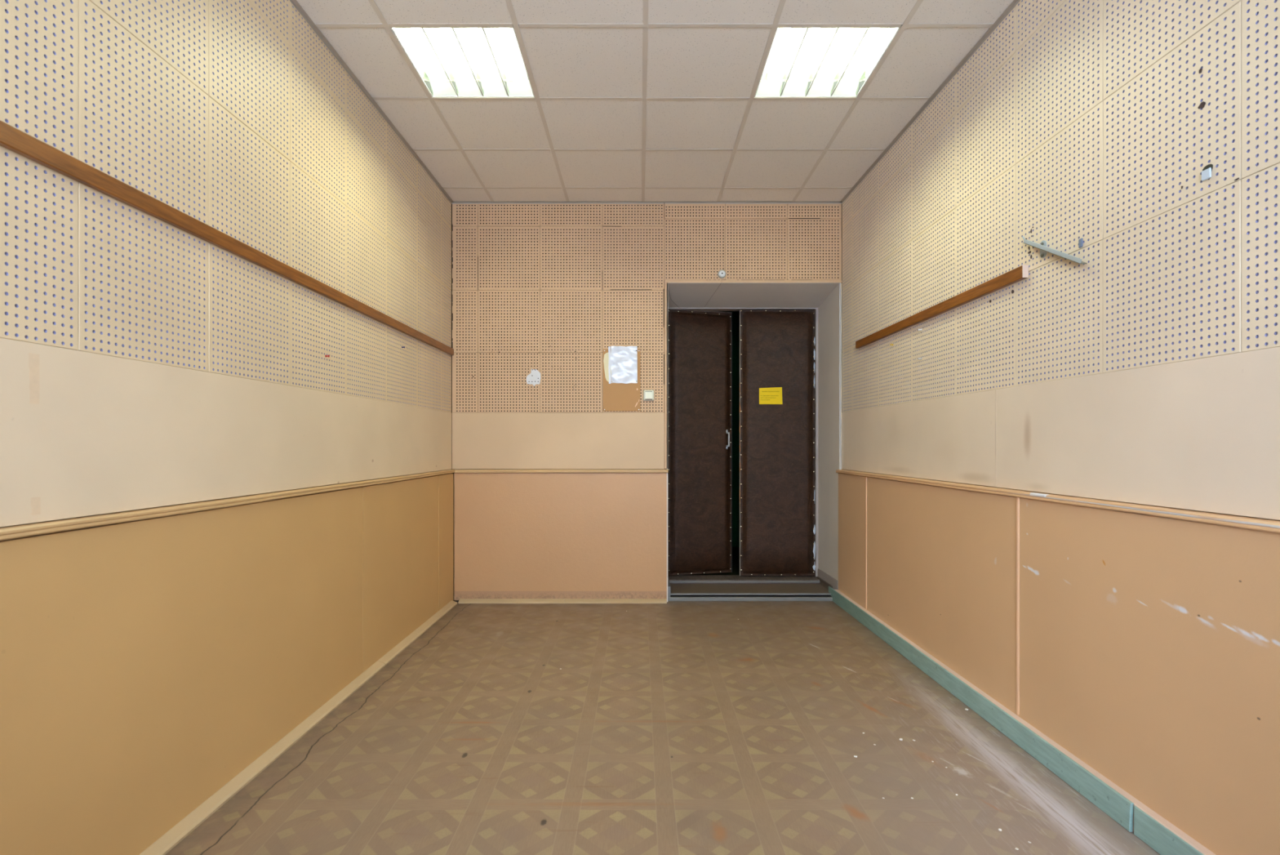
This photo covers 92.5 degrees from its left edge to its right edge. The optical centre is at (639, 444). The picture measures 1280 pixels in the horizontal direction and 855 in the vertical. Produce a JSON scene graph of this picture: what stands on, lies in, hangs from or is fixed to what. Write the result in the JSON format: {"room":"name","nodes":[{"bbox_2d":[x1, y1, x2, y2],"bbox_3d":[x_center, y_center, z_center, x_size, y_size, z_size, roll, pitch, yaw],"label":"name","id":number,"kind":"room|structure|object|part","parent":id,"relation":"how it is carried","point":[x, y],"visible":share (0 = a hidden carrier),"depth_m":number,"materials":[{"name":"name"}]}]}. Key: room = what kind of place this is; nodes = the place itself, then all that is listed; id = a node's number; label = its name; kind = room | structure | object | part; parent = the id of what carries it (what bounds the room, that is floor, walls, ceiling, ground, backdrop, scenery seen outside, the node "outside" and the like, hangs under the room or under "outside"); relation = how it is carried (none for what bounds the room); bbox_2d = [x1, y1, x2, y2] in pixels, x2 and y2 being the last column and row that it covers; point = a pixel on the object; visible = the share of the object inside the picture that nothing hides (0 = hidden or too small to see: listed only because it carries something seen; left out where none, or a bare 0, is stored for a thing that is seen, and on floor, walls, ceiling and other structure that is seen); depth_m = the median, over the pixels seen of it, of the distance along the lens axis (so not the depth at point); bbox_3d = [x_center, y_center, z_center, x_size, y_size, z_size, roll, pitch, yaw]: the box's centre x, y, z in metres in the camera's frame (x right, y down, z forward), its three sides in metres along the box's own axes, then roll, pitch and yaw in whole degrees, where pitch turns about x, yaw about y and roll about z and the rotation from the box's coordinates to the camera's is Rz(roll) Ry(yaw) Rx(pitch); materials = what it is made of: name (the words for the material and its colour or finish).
{"room":"empty office room","nodes":[
{"label":"empty office room","id":0,"kind":"room"},
{"bbox_2d":[0,0,453,854],"bbox_3d":[-1.588,-0.398,1.718,0.159,3.520,6.435,0,0,0],"label":"wall","id":1,"kind":"structure","parent":0,"point":[145,664],"depth_m":2.09,"materials":[{"name":"beige paint"}]},
{"bbox_3d":[-1.534,-0.985,1.420,0.010,0.495,0.498,0,0,0],"label":"perforated panel","id":2,"kind":"part","parent":1,"relation":"part of","materials":[{"name":"beige paint"}]},
{"bbox_3d":[-1.534,-0.495,1.420,0.010,0.479,0.498,0,0,0],"label":"perforated panel","id":3,"kind":"part","parent":1,"relation":"part of","materials":[{"name":"beige paint"}]},
{"bbox_3d":[-1.532,-0.985,1.919,0.010,0.495,0.498,0,0,0],"label":"perforated panel","id":4,"kind":"part","parent":1,"relation":"part of","materials":[{"name":"beige paint"}]},
{"bbox_3d":[-1.532,-0.495,1.919,0.010,0.479,0.498,0,0,0],"label":"perforated panel","id":5,"kind":"part","parent":1,"relation":"part of","materials":[{"name":"beige paint"}]},
{"bbox_3d":[-1.531,-1.480,1.919,0.010,0.493,0.498,0,0,0],"label":"perforated panel","id":6,"kind":"part","parent":1,"relation":"part of","materials":[{"name":"beige paint"}]},
{"bbox_3d":[-1.528,0.739,0.985,0.030,1.017,4.665,0,0,0],"label":"dado panel","id":7,"kind":"part","parent":1,"relation":"part of","materials":[{"name":"paint"}]},
{"bbox_2d":[0,120,453,355],"bbox_3d":[-1.515,-0.738,1.877,0.023,0.052,6.053,0,0,0],"label":"wooden rail","id":8,"kind":"object","parent":1,"relation":"attached to","point":[12,139],"visible":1,"depth_m":1.96,"materials":[{"name":"brown wood"}]},
{"bbox_2d":[0,469,454,540],"bbox_3d":[-1.517,0.213,1.780,0.048,0.027,6.260,0,0,0],"label":"trim","id":9,"kind":"structure","parent":1,"relation":"attached to","point":[49,526],"depth_m":1.96,"materials":[{"name":"paint"}]},
{"bbox_3d":[-1.528,-1.480,2.418,0.010,0.493,0.498,0,0,0],"label":"perforated panel","id":10,"kind":"part","parent":1,"relation":"part of","materials":[{"name":"beige paint"}]},
{"bbox_3d":[-1.529,-0.985,2.418,0.010,0.495,0.498,0,0,0],"label":"perforated panel","id":11,"kind":"part","parent":1,"relation":"part of","materials":[{"name":"beige paint"}]},
{"bbox_3d":[-1.528,-0.495,2.418,0.010,0.479,0.498,0,0,0],"label":"perforated panel","id":12,"kind":"part","parent":1,"relation":"part of","materials":[{"name":"beige paint"}]},
{"bbox_3d":[-1.529,-1.835,2.418,0.010,0.213,0.498,0,0,0],"label":"perforated panel","id":13,"kind":"part","parent":1,"relation":"part of","materials":[{"name":"beige paint"}]},
{"bbox_2d":[138,600,457,854],"bbox_3d":[-1.496,1.248,1.752,0.069,0.027,6.205,0,0,0],"label":"baseboard","id":14,"kind":"structure","parent":1,"relation":"attached to","point":[191,821],"depth_m":2.46,"materials":[{"name":"beige paint"}]},
{"bbox_3d":[-1.526,-1.835,2.917,0.010,0.213,0.498,0,0,0],"label":"perforated panel","id":15,"kind":"part","parent":1,"relation":"part of","materials":[{"name":"beige paint"}]},
{"bbox_3d":[-1.526,-1.480,2.917,0.010,0.493,0.498,0,0,0],"label":"perforated panel","id":16,"kind":"part","parent":1,"relation":"part of","materials":[{"name":"beige paint"}]},
{"bbox_3d":[-1.525,-0.985,2.917,0.010,0.495,0.498,0,0,0],"label":"perforated panel","id":17,"kind":"part","parent":1,"relation":"part of","materials":[{"name":"beige paint"}]},
{"bbox_3d":[-1.526,-0.495,2.917,0.010,0.479,0.498,0,0,0],"label":"perforated panel","id":18,"kind":"part","parent":1,"relation":"part of","materials":[{"name":"beige paint"}]},
{"bbox_3d":[-1.523,-1.835,3.417,0.010,0.213,0.498,0,0,0],"label":"perforated panel","id":19,"kind":"part","parent":1,"relation":"part of","materials":[{"name":"beige paint"}]},
{"bbox_3d":[-1.524,-1.480,3.417,0.010,0.493,0.498,0,0,0],"label":"perforated panel","id":20,"kind":"part","parent":1,"relation":"part of","materials":[{"name":"beige paint"}]},
{"bbox_3d":[-1.523,-0.495,3.417,0.010,0.479,0.498,0,0,0],"label":"perforated panel","id":21,"kind":"part","parent":1,"relation":"part of","materials":[{"name":"beige paint"}]},
{"bbox_3d":[-1.523,-0.985,3.417,0.010,0.495,0.498,0,0,0],"label":"perforated panel","id":22,"kind":"part","parent":1,"relation":"part of","materials":[{"name":"beige paint"}]},
{"bbox_2d":[289,0,453,204],"bbox_3d":[-1.516,-1.932,1.782,0.021,0.012,6.264,0,0,0],"label":"trim","id":23,"kind":"structure","parent":1,"relation":"attached to","point":[296,5],"depth_m":3.31,"materials":[{"name":"grey metal"}]},
{"bbox_3d":[-1.512,0.739,3.938,0.030,1.017,1.230,0,0,0],"label":"dado panel","id":24,"kind":"part","parent":1,"relation":"part of","materials":[{"name":"paint"}]},
{"bbox_3d":[-1.521,-1.835,3.916,0.010,0.213,0.498,0,0,0],"label":"perforated panel","id":25,"kind":"part","parent":1,"relation":"part of","materials":[{"name":"beige paint"}]},
{"bbox_3d":[-1.521,-1.480,3.916,0.010,0.493,0.498,0,0,0],"label":"perforated panel","id":26,"kind":"part","parent":1,"relation":"part of","materials":[{"name":"beige paint"}]},
{"bbox_3d":[-1.520,-0.985,3.916,0.010,0.495,0.498,0,0,0],"label":"perforated panel","id":27,"kind":"part","parent":1,"relation":"part of","materials":[{"name":"beige paint"}]},
{"bbox_3d":[-1.521,-0.495,3.916,0.010,0.479,0.498,0,0,0],"label":"perforated panel","id":28,"kind":"part","parent":1,"relation":"part of","materials":[{"name":"beige paint"}]},
{"bbox_3d":[-1.518,-1.835,4.415,0.010,0.213,0.498,0,0,0],"label":"perforated panel","id":29,"kind":"part","parent":1,"relation":"part of","materials":[{"name":"beige paint"}]},
{"bbox_3d":[-1.518,-1.480,4.415,0.010,0.493,0.498,0,0,0],"label":"perforated panel","id":30,"kind":"part","parent":1,"relation":"part of","materials":[{"name":"beige paint"}]},
{"bbox_3d":[-1.518,-0.985,4.415,0.010,0.495,0.498,0,0,0],"label":"perforated panel","id":31,"kind":"part","parent":1,"relation":"part of","materials":[{"name":"beige paint"}]},
{"bbox_3d":[-1.518,-0.495,4.415,0.010,0.479,0.498,0,0,0],"label":"perforated panel","id":32,"kind":"part","parent":1,"relation":"part of","materials":[{"name":"beige paint"}]},
{"bbox_3d":[-1.516,-1.480,4.788,0.010,0.493,0.244,0,0,0],"label":"perforated panel","id":33,"kind":"part","parent":1,"relation":"part of","materials":[{"name":"beige paint"}]},
{"bbox_3d":[-1.508,0.739,4.731,0.030,1.017,0.347,0,0,0],"label":"dado panel","id":34,"kind":"part","parent":1,"relation":"part of","materials":[{"name":"paint"}]},
{"bbox_3d":[-1.516,-1.835,4.788,0.010,0.213,0.244,0,0,0],"label":"perforated panel","id":35,"kind":"part","parent":1,"relation":"part of","materials":[{"name":"beige paint"}]},
{"bbox_3d":[-1.516,-0.985,4.788,0.010,0.495,0.244,0,0,0],"label":"perforated panel","id":36,"kind":"part","parent":1,"relation":"part of","materials":[{"name":"beige paint"}]},
{"bbox_3d":[-1.516,-0.495,4.788,0.010,0.479,0.244,0,0,0],"label":"perforated panel","id":37,"kind":"part","parent":1,"relation":"part of","materials":[{"name":"beige paint"}]},
{"bbox_2d":[450,202,842,601],"bbox_3d":[0.075,-0.398,5.179,3.450,3.520,0.541,0,0,0],"label":"wall","id":38,"kind":"structure","parent":0,"point":[545,288],"depth_m":4.91,"materials":[{"name":"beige paint"}]},
{"bbox_3d":[-1.403,-1.845,4.921,0.205,0.193,0.010,0,0,0],"label":"perforated panel","id":39,"kind":"part","parent":38,"relation":"part of","materials":[{"name":"pink paint"}]},
{"bbox_3d":[-1.403,-1.492,4.920,0.205,0.510,0.010,0,0,0],"label":"perforated panel","id":40,"kind":"part","parent":38,"relation":"part of","materials":[{"name":"pink paint"}]},
{"bbox_3d":[-1.403,-0.986,4.920,0.205,0.498,0.010,0,0,0],"label":"perforated panel","id":41,"kind":"part","parent":38,"relation":"part of","materials":[{"name":"pink paint"}]},
{"bbox_3d":[-1.403,-0.495,4.919,0.205,0.479,0.010,0,0,0],"label":"perforated panel","id":42,"kind":"part","parent":38,"relation":"part of","materials":[{"name":"pink paint"}]},
{"bbox_3d":[-1.050,-1.845,4.920,0.497,0.193,0.010,0,0,0],"label":"perforated panel","id":43,"kind":"part","parent":38,"relation":"part of","materials":[{"name":"pink paint"}]},
{"bbox_3d":[-1.050,-1.492,4.921,0.497,0.510,0.010,0,0,0],"label":"perforated panel","id":44,"kind":"part","parent":38,"relation":"part of","materials":[{"name":"pink paint"}]},
{"bbox_3d":[-1.050,-0.986,4.921,0.497,0.498,0.010,0,0,0],"label":"perforated panel","id":45,"kind":"part","parent":38,"relation":"part of","materials":[{"name":"pink paint"}]},
{"bbox_3d":[-1.050,-0.495,4.921,0.497,0.479,0.010,0,0,0],"label":"perforated panel","id":46,"kind":"part","parent":38,"relation":"part of","materials":[{"name":"pink paint"}]},
{"bbox_2d":[526,368,540,386],"bbox_3d":[-0.853,-0.536,4.913,0.115,0.142,0.002,0,0,0],"label":"plaster patch","id":47,"kind":"object","parent":38,"relation":"attached to","point":[534,377],"visible":1,"depth_m":4.91,"materials":[{"name":"white paint"}]},
{"bbox_3d":[-0.632,0.739,4.919,1.714,1.021,0.016,0,0,0],"label":"dado panel","id":48,"kind":"part","parent":38,"relation":"part of","materials":[{"name":"beige paint"}]},
{"bbox_2d":[454,469,668,472],"bbox_3d":[-0.630,0.213,4.911,1.710,0.027,0.030,0,0,0],"label":"trim","id":49,"kind":"structure","parent":38,"relation":"attached to","point":[455,470],"depth_m":4.90,"materials":[{"name":"paint"}]},
{"bbox_2d":[457,598,666,603],"bbox_3d":[-0.615,1.248,4.897,1.655,0.027,0.067,0,0,0],"label":"baseboard","id":50,"kind":"structure","parent":38,"relation":"attached to","point":[461,600],"depth_m":4.87,"materials":[{"name":"beige paint"}]},
{"bbox_3d":[-0.550,-1.845,4.920,0.499,0.193,0.010,0,0,0],"label":"perforated panel","id":51,"kind":"part","parent":38,"relation":"part of","materials":[{"name":"pink paint"}]},
{"bbox_3d":[-0.550,-1.492,4.919,0.499,0.510,0.010,0,0,0],"label":"perforated panel","id":52,"kind":"part","parent":38,"relation":"part of","materials":[{"name":"pink paint"}]},
{"bbox_3d":[-0.550,-0.986,4.919,0.499,0.498,0.010,0,0,0],"label":"perforated panel","id":53,"kind":"part","parent":38,"relation":"part of","materials":[{"name":"pink paint"}]},
{"bbox_3d":[-0.550,-0.495,4.921,0.499,0.479,0.010,0,0,0],"label":"perforated panel","id":54,"kind":"part","parent":38,"relation":"part of","materials":[{"name":"pink paint"}]},
{"bbox_2d":[603,348,639,410],"bbox_3d":[-0.146,-0.515,4.909,0.299,0.497,0.009,0,0,0],"label":"notice board","id":55,"kind":"object","parent":38,"relation":"attached to","point":[616,396],"visible":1,"depth_m":4.91,"materials":[{"name":"brown wood"}]},
{"bbox_2d":[608,346,637,383],"bbox_3d":[-0.137,-0.636,4.902,0.232,0.302,0.012,0,0,0],"label":"plastic sleeve","id":56,"kind":"object","parent":55,"relation":"attached to","point":[623,360],"visible":1,"depth_m":4.90,"materials":[{"name":"clear plastic"}]},
{"bbox_2d":[603,352,611,382],"bbox_3d":[-0.257,-0.619,4.907,0.072,0.242,0.001,0,0,0],"label":"paper sheet","id":57,"kind":"object","parent":56,"relation":"in","point":[606,360],"visible":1,"depth_m":4.91,"materials":[{"name":"beige paper"}]},
{"bbox_3d":[-0.052,-1.845,4.921,0.493,0.193,0.010,0,0,0],"label":"perforated panel","id":58,"kind":"part","parent":38,"relation":"part of","materials":[{"name":"pink paint"}]},
{"bbox_3d":[-0.052,-1.492,4.921,0.493,0.510,0.010,0,0,0],"label":"perforated panel","id":59,"kind":"part","parent":38,"relation":"part of","materials":[{"name":"pink paint"}]},
{"bbox_3d":[-0.052,-0.986,4.920,0.493,0.498,0.010,0,0,0],"label":"perforated panel","id":60,"kind":"part","parent":38,"relation":"part of","materials":[{"name":"pink paint"}]},
{"bbox_3d":[-0.052,-0.495,4.920,0.493,0.479,0.010,0,0,0],"label":"perforated panel","id":61,"kind":"part","parent":38,"relation":"part of","materials":[{"name":"pink paint"}]},
{"bbox_2d":[451,201,842,204],"bbox_3d":[0.054,-1.932,4.904,3.125,0.012,0.020,0,0,0],"label":"trim","id":62,"kind":"structure","parent":38,"relation":"attached to","point":[453,202],"depth_m":4.91,"materials":[{"name":"grey metal"}]},
{"bbox_2d":[643,389,653,400],"bbox_3d":[0.070,-0.392,4.896,0.088,0.088,0.035,0,0,0],"label":"light switch","id":63,"kind":"object","parent":38,"relation":"attached to","point":[648,394],"visible":1,"depth_m":4.89,"materials":[{"name":"grey plastic"}]},
{"bbox_3d":[0.440,-1.875,4.920,0.487,0.133,0.010,0,0,0],"label":"perforated panel","id":64,"kind":"part","parent":38,"relation":"part of","materials":[{"name":"pink paint"}]},
{"bbox_3d":[0.440,-1.563,4.920,0.487,0.488,0.010,0,0,0],"label":"perforated panel","id":65,"kind":"part","parent":38,"relation":"part of","materials":[{"name":"pink paint"}]},
{"bbox_2d":[717,269,726,278],"bbox_3d":[0.656,-1.363,4.899,0.068,0.068,0.029,0,0,0],"label":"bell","id":66,"kind":"object","parent":38,"relation":"attached to","point":[722,273],"visible":1,"depth_m":4.89,"materials":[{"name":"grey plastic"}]},
{"bbox_2d":[667,307,817,577],"bbox_3d":[0.886,-0.006,5.526,1.447,2.532,0.229,0,0,0],"label":"door","id":67,"kind":"structure","parent":38,"relation":"in","point":[778,446],"depth_m":5.44,"materials":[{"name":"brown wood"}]},
{"bbox_3d":[0.790,-0.045,5.536,0.027,0.177,0.045,0,0,-29],"label":"handle","id":68,"kind":"part","parent":67,"relation":"part of","materials":[{"name":"silver metal"}]},
{"bbox_2d":[759,386,782,404],"bbox_3d":[1.155,-0.429,5.409,0.206,0.151,0.003,0,0,0],"label":"paper notice","id":69,"kind":"object","parent":67,"relation":"attached to","point":[766,395],"visible":1,"depth_m":5.41,"materials":[{"name":"yellow paper"}]},
{"bbox_2d":[666,282,841,601],"bbox_3d":[0.903,-0.020,5.176,1.421,2.565,0.552,0,0,0],"label":"door frame","id":70,"kind":"structure","parent":38,"relation":"attached to","point":[825,296],"depth_m":5.16,"materials":[{"name":"grey paint"}]},
{"bbox_3d":[0.933,-1.875,4.919,0.496,0.133,0.010,0,0,0],"label":"perforated panel","id":71,"kind":"part","parent":38,"relation":"part of","materials":[{"name":"pink paint"}]},
{"bbox_3d":[0.933,-1.563,4.920,0.496,0.488,0.010,0,0,0],"label":"perforated panel","id":72,"kind":"part","parent":38,"relation":"part of","materials":[{"name":"pink paint"}]},
{"bbox_3d":[1.400,-1.875,4.919,0.434,0.133,0.010,0,0,0],"label":"perforated panel","id":73,"kind":"part","parent":38,"relation":"part of","materials":[{"name":"pink paint"}]},
{"bbox_3d":[1.400,-1.563,4.919,0.434,0.488,0.010,0,0,0],"label":"perforated panel","id":74,"kind":"part","parent":38,"relation":"part of","materials":[{"name":"pink paint"}]},
{"bbox_2d":[296,0,1013,201],"bbox_3d":[0.075,-2.067,1.975,3.750,0.262,7.050,0,0,0],"label":"ceiling","id":75,"kind":"structure","parent":0,"point":[633,100],"depth_m":3.44,"materials":[{"name":"tile"}]},
{"bbox_2d":[390,25,534,97],"bbox_3d":[-0.875,-1.990,3.140,0.584,0.100,0.584,0,0,0],"label":"ceiling light","id":76,"kind":"object","parent":75,"relation":"attached to","point":[450,62],"visible":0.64,"depth_m":3.22,"materials":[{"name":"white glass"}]},
{"bbox_2d":[754,24,902,97],"bbox_3d":[0.925,-1.990,3.140,0.584,0.100,0.584,0,0,0],"label":"ceiling light","id":77,"kind":"object","parent":75,"relation":"attached to","point":[801,62],"visible":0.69,"depth_m":3.21,"materials":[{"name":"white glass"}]},
{"bbox_2d":[164,600,1160,854],"bbox_3d":[0.080,1.322,1.730,3.560,0.120,6.460,0,0,0],"label":"floor","id":78,"kind":"structure","parent":0,"point":[672,727],"depth_m":2.48,"materials":[{"name":"brown laminate"}]},
{"bbox_2d":[667,574,832,600],"bbox_3d":[0.894,1.204,5.228,1.382,0.115,0.585,0,0,0],"label":"step","id":79,"kind":"structure","parent":78,"relation":"on","point":[680,587],"depth_m":5.15,"materials":[{"name":"grey metal"}]},
{"bbox_3d":[0.889,1.219,5.425,1.373,0.086,0.190,0,0,0],"label":"threshold sill","id":80,"kind":"part","parent":79,"relation":"part of","materials":[{"name":"grey metal"}]},
{"bbox_2d":[690,546,739,574],"bbox_3d":[0.400,1.294,6.130,2.600,0.175,2.340,0,0,0],"label":"door gap","id":81,"kind":"structure","parent":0,"point":[735,550],"depth_m":6.11,"materials":[{"name":"black"}]},
{"bbox_2d":[720,311,739,546],"bbox_3d":[0.390,-0.398,6.225,2.780,3.520,2.150,0,0,0],"label":"door gap","id":82,"kind":"structure","parent":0,"point":[735,314],"depth_m":7.20,"materials":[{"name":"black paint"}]},
{"bbox_2d":[838,0,1279,854],"bbox_3d":[1.716,-0.398,2.009,0.178,3.520,7.215,0,0,-1],"label":"wall","id":83,"kind":"structure","parent":0,"point":[1146,371],"depth_m":2.22,"materials":[{"name":"beige paint"}]},
{"bbox_3d":[1.626,-1.835,4.799,0.010,0.213,0.222,0,0,-1],"label":"perforated panel","id":84,"kind":"part","parent":83,"relation":"part of","materials":[{"name":"beige paint"}]},
{"bbox_3d":[1.626,-0.985,4.799,0.010,0.495,0.222,0,0,-1],"label":"perforated panel","id":85,"kind":"part","parent":83,"relation":"part of","materials":[{"name":"beige paint"}]},
{"bbox_3d":[1.626,-0.495,4.799,0.010,0.479,0.222,0,0,-1],"label":"perforated panel","id":86,"kind":"part","parent":83,"relation":"part of","materials":[{"name":"beige paint"}]},
{"bbox_3d":[1.626,-1.480,4.799,0.010,0.493,0.222,0,0,-1],"label":"perforated panel","id":87,"kind":"part","parent":83,"relation":"part of","materials":[{"name":"beige paint"}]},
{"bbox_3d":[1.614,0.739,4.621,0.040,1.021,0.586,0,0,-1],"label":"dado panel","id":88,"kind":"part","parent":83,"relation":"part of","materials":[{"name":"pink paint"}]},
{"bbox_3d":[1.631,-1.480,4.439,0.010,0.493,0.496,0,0,-1],"label":"perforated panel","id":89,"kind":"part","parent":83,"relation":"part of","materials":[{"name":"beige paint"}]},
{"bbox_3d":[1.632,-0.985,4.439,0.010,0.495,0.496,0,0,-1],"label":"perforated panel","id":90,"kind":"part","parent":83,"relation":"part of","materials":[{"name":"beige paint"}]},
{"bbox_3d":[1.631,-0.495,4.439,0.010,0.479,0.496,0,0,-1],"label":"perforated panel","id":91,"kind":"part","parent":83,"relation":"part of","materials":[{"name":"beige paint"}]},
{"bbox_3d":[1.631,-1.835,4.439,0.010,0.213,0.496,0,0,-1],"label":"perforated panel","id":92,"kind":"part","parent":83,"relation":"part of","materials":[{"name":"beige paint"}]},
{"bbox_3d":[1.639,-0.985,3.941,0.010,0.495,0.496,0,0,-1],"label":"perforated panel","id":93,"kind":"part","parent":83,"relation":"part of","materials":[{"name":"beige paint"}]},
{"bbox_3d":[1.639,-0.495,3.941,0.010,0.479,0.496,0,0,-1],"label":"perforated panel","id":94,"kind":"part","parent":83,"relation":"part of","materials":[{"name":"beige paint"}]},
{"bbox_3d":[1.639,-1.835,3.941,0.010,0.213,0.496,0,0,-1],"label":"perforated panel","id":95,"kind":"part","parent":83,"relation":"part of","materials":[{"name":"beige paint"}]},
{"bbox_3d":[1.639,-1.480,3.941,0.010,0.493,0.496,0,0,-1],"label":"perforated panel","id":96,"kind":"part","parent":83,"relation":"part of","materials":[{"name":"beige paint"}]},
{"bbox_2d":[840,0,1020,203],"bbox_3d":[1.657,-1.932,1.782,0.022,0.012,6.264,0,0,-1],"label":"trim","id":97,"kind":"structure","parent":83,"relation":"attached to","point":[1015,2],"depth_m":3.32,"materials":[{"name":"grey metal"}]},
{"bbox_3d":[1.647,-1.835,3.444,0.010,0.213,0.496,0,0,-1],"label":"perforated panel","id":98,"kind":"part","parent":83,"relation":"part of","materials":[{"name":"beige paint"}]},
{"bbox_3d":[1.646,-1.480,3.444,0.010,0.493,0.496,0,0,-1],"label":"perforated panel","id":99,"kind":"part","parent":83,"relation":"part of","materials":[{"name":"beige paint"}]},
{"bbox_3d":[1.647,-0.985,3.444,0.010,0.495,0.496,0,0,-1],"label":"perforated panel","id":100,"kind":"part","parent":83,"relation":"part of","materials":[{"name":"beige paint"}]},
{"bbox_3d":[1.647,-0.495,3.444,0.010,0.479,0.496,0,0,-1],"label":"perforated panel","id":101,"kind":"part","parent":83,"relation":"part of","materials":[{"name":"beige paint"}]},
{"bbox_2d":[855,264,1028,348],"bbox_3d":[1.626,-0.737,3.578,0.026,0.054,1.938,0,0,-1],"label":"wooden rail","id":102,"kind":"object","parent":83,"relation":"attached to","point":[1019,273],"visible":1,"depth_m":3.17,"materials":[{"name":"brown wood"}]},
{"bbox_3d":[1.631,0.739,3.482,0.040,1.021,1.692,0,0,-1],"label":"dado panel","id":103,"kind":"part","parent":83,"relation":"part of","materials":[{"name":"pink paint"}]},
{"bbox_3d":[1.655,-1.835,2.947,0.010,0.213,0.496,0,0,-1],"label":"perforated panel","id":104,"kind":"part","parent":83,"relation":"part of","materials":[{"name":"beige paint"}]},
{"bbox_3d":[1.655,-1.480,2.947,0.010,0.493,0.496,0,0,-1],"label":"perforated panel","id":105,"kind":"part","parent":83,"relation":"part of","materials":[{"name":"beige paint"}]},
{"bbox_3d":[1.654,-0.985,2.947,0.010,0.495,0.496,0,0,-1],"label":"perforated panel","id":106,"kind":"part","parent":83,"relation":"part of","materials":[{"name":"beige paint"}]},
{"bbox_3d":[1.655,-0.495,2.947,0.010,0.479,0.496,0,0,-1],"label":"perforated panel","id":107,"kind":"part","parent":83,"relation":"part of","materials":[{"name":"beige paint"}]},
{"bbox_2d":[828,586,1216,854],"bbox_3d":[1.619,1.213,1.842,0.049,0.098,6.385,0,0,-1],"label":"baseboard","id":108,"kind":"structure","parent":83,"relation":"attached to","point":[1165,837],"depth_m":2.38,"materials":[{"name":"green paint"}]},
{"bbox_3d":[1.662,-1.835,2.449,0.010,0.213,0.496,0,0,-1],"label":"perforated panel","id":109,"kind":"part","parent":83,"relation":"part of","materials":[{"name":"beige paint"}]},
{"bbox_2d":[1022,235,1087,263],"bbox_3d":[1.640,-0.776,2.433,0.033,0.217,0.347,0,0,-1],"label":"bracket","id":110,"kind":"object","parent":83,"relation":"attached to","point":[1042,246],"visible":1,"depth_m":2.44,"materials":[{"name":"grey metal"}]},
{"bbox_3d":[1.653,-0.800,2.513,0.004,0.071,0.036,0,0,-1],"label":"mounting plate","id":111,"kind":"part","parent":110,"relation":"part of","materials":[{"name":"grey metal"}]},
{"bbox_2d":[835,469,1279,533],"bbox_3d":[1.651,0.213,1.793,0.056,0.027,6.285,0,0,-1],"label":"trim","id":112,"kind":"structure","parent":83,"relation":"attached to","point":[1237,521],"depth_m":2.10,"materials":[{"name":"paint"}]},
{"bbox_2d":[1029,492,1048,497],"bbox_3d":[1.622,0.206,2.490,0.018,0.014,0.100,0,0,-1],"label":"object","id":113,"kind":"object","parent":112,"relation":"on","point":[1030,493],"visible":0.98,"depth_m":2.48,"materials":[{"name":"white"}]},
{"bbox_3d":[1.663,-0.495,2.449,0.010,0.479,0.496,0,0,-1],"label":"perforated panel","id":114,"kind":"part","parent":83,"relation":"part of","materials":[{"name":"beige paint"}]},
{"bbox_3d":[1.662,-1.480,2.449,0.010,0.493,0.496,0,0,-1],"label":"perforated panel","id":115,"kind":"part","parent":83,"relation":"part of","materials":[{"name":"beige paint"}]},
{"bbox_3d":[1.662,-0.985,2.449,0.010,0.495,0.496,0,0,-1],"label":"perforated panel","id":116,"kind":"part","parent":83,"relation":"part of","materials":[{"name":"beige paint"}]},
{"bbox_2d":[1078,238,1083,248],"bbox_3d":[1.655,-0.755,2.302,0.008,0.034,0.018,0,0,-1],"label":"plug","id":117,"kind":"object","parent":83,"relation":"attached to","point":[1081,240],"visible":1,"depth_m":2.30,"materials":[{"name":"grey plastic"}]},
{"bbox_3d":[1.657,0.739,1.788,0.040,1.021,1.694,0,0,-1],"label":"dado panel","id":118,"kind":"part","parent":83,"relation":"part of","materials":[{"name":"pink paint"}]},
{"bbox_3d":[1.670,-1.480,1.952,0.010,0.493,0.496,0,0,-1],"label":"perforated panel","id":119,"kind":"part","parent":83,"relation":"part of","materials":[{"name":"beige paint"}]},
{"bbox_3d":[1.669,-0.495,1.952,0.010,0.479,0.496,0,0,-1],"label":"perforated panel","id":120,"kind":"part","parent":83,"relation":"part of","materials":[{"name":"beige paint"}]},
{"bbox_3d":[1.670,-0.985,1.952,0.010,0.495,0.496,0,0,-1],"label":"perforated panel","id":121,"kind":"part","parent":83,"relation":"part of","materials":[{"name":"beige paint"}]},
{"bbox_2d":[1201,164,1213,181],"bbox_3d":[1.663,-0.799,1.799,0.006,0.043,0.033,0,0,-1],"label":"plugged hole","id":122,"kind":"object","parent":83,"relation":"attached to","point":[1206,171],"visible":1,"depth_m":1.80,"materials":[{"name":"white plastic"}]},
{"bbox_3d":[1.678,-0.985,1.454,0.010,0.495,0.496,0,0,-1],"label":"perforated panel","id":123,"kind":"part","parent":83,"relation":"part of","materials":[{"name":"beige paint"}]},
{"bbox_3d":[1.677,-0.495,1.454,0.010,0.479,0.496,0,0,-1],"label":"perforated panel","id":124,"kind":"part","parent":83,"relation":"part of","materials":[{"name":"beige paint"}]}
]}

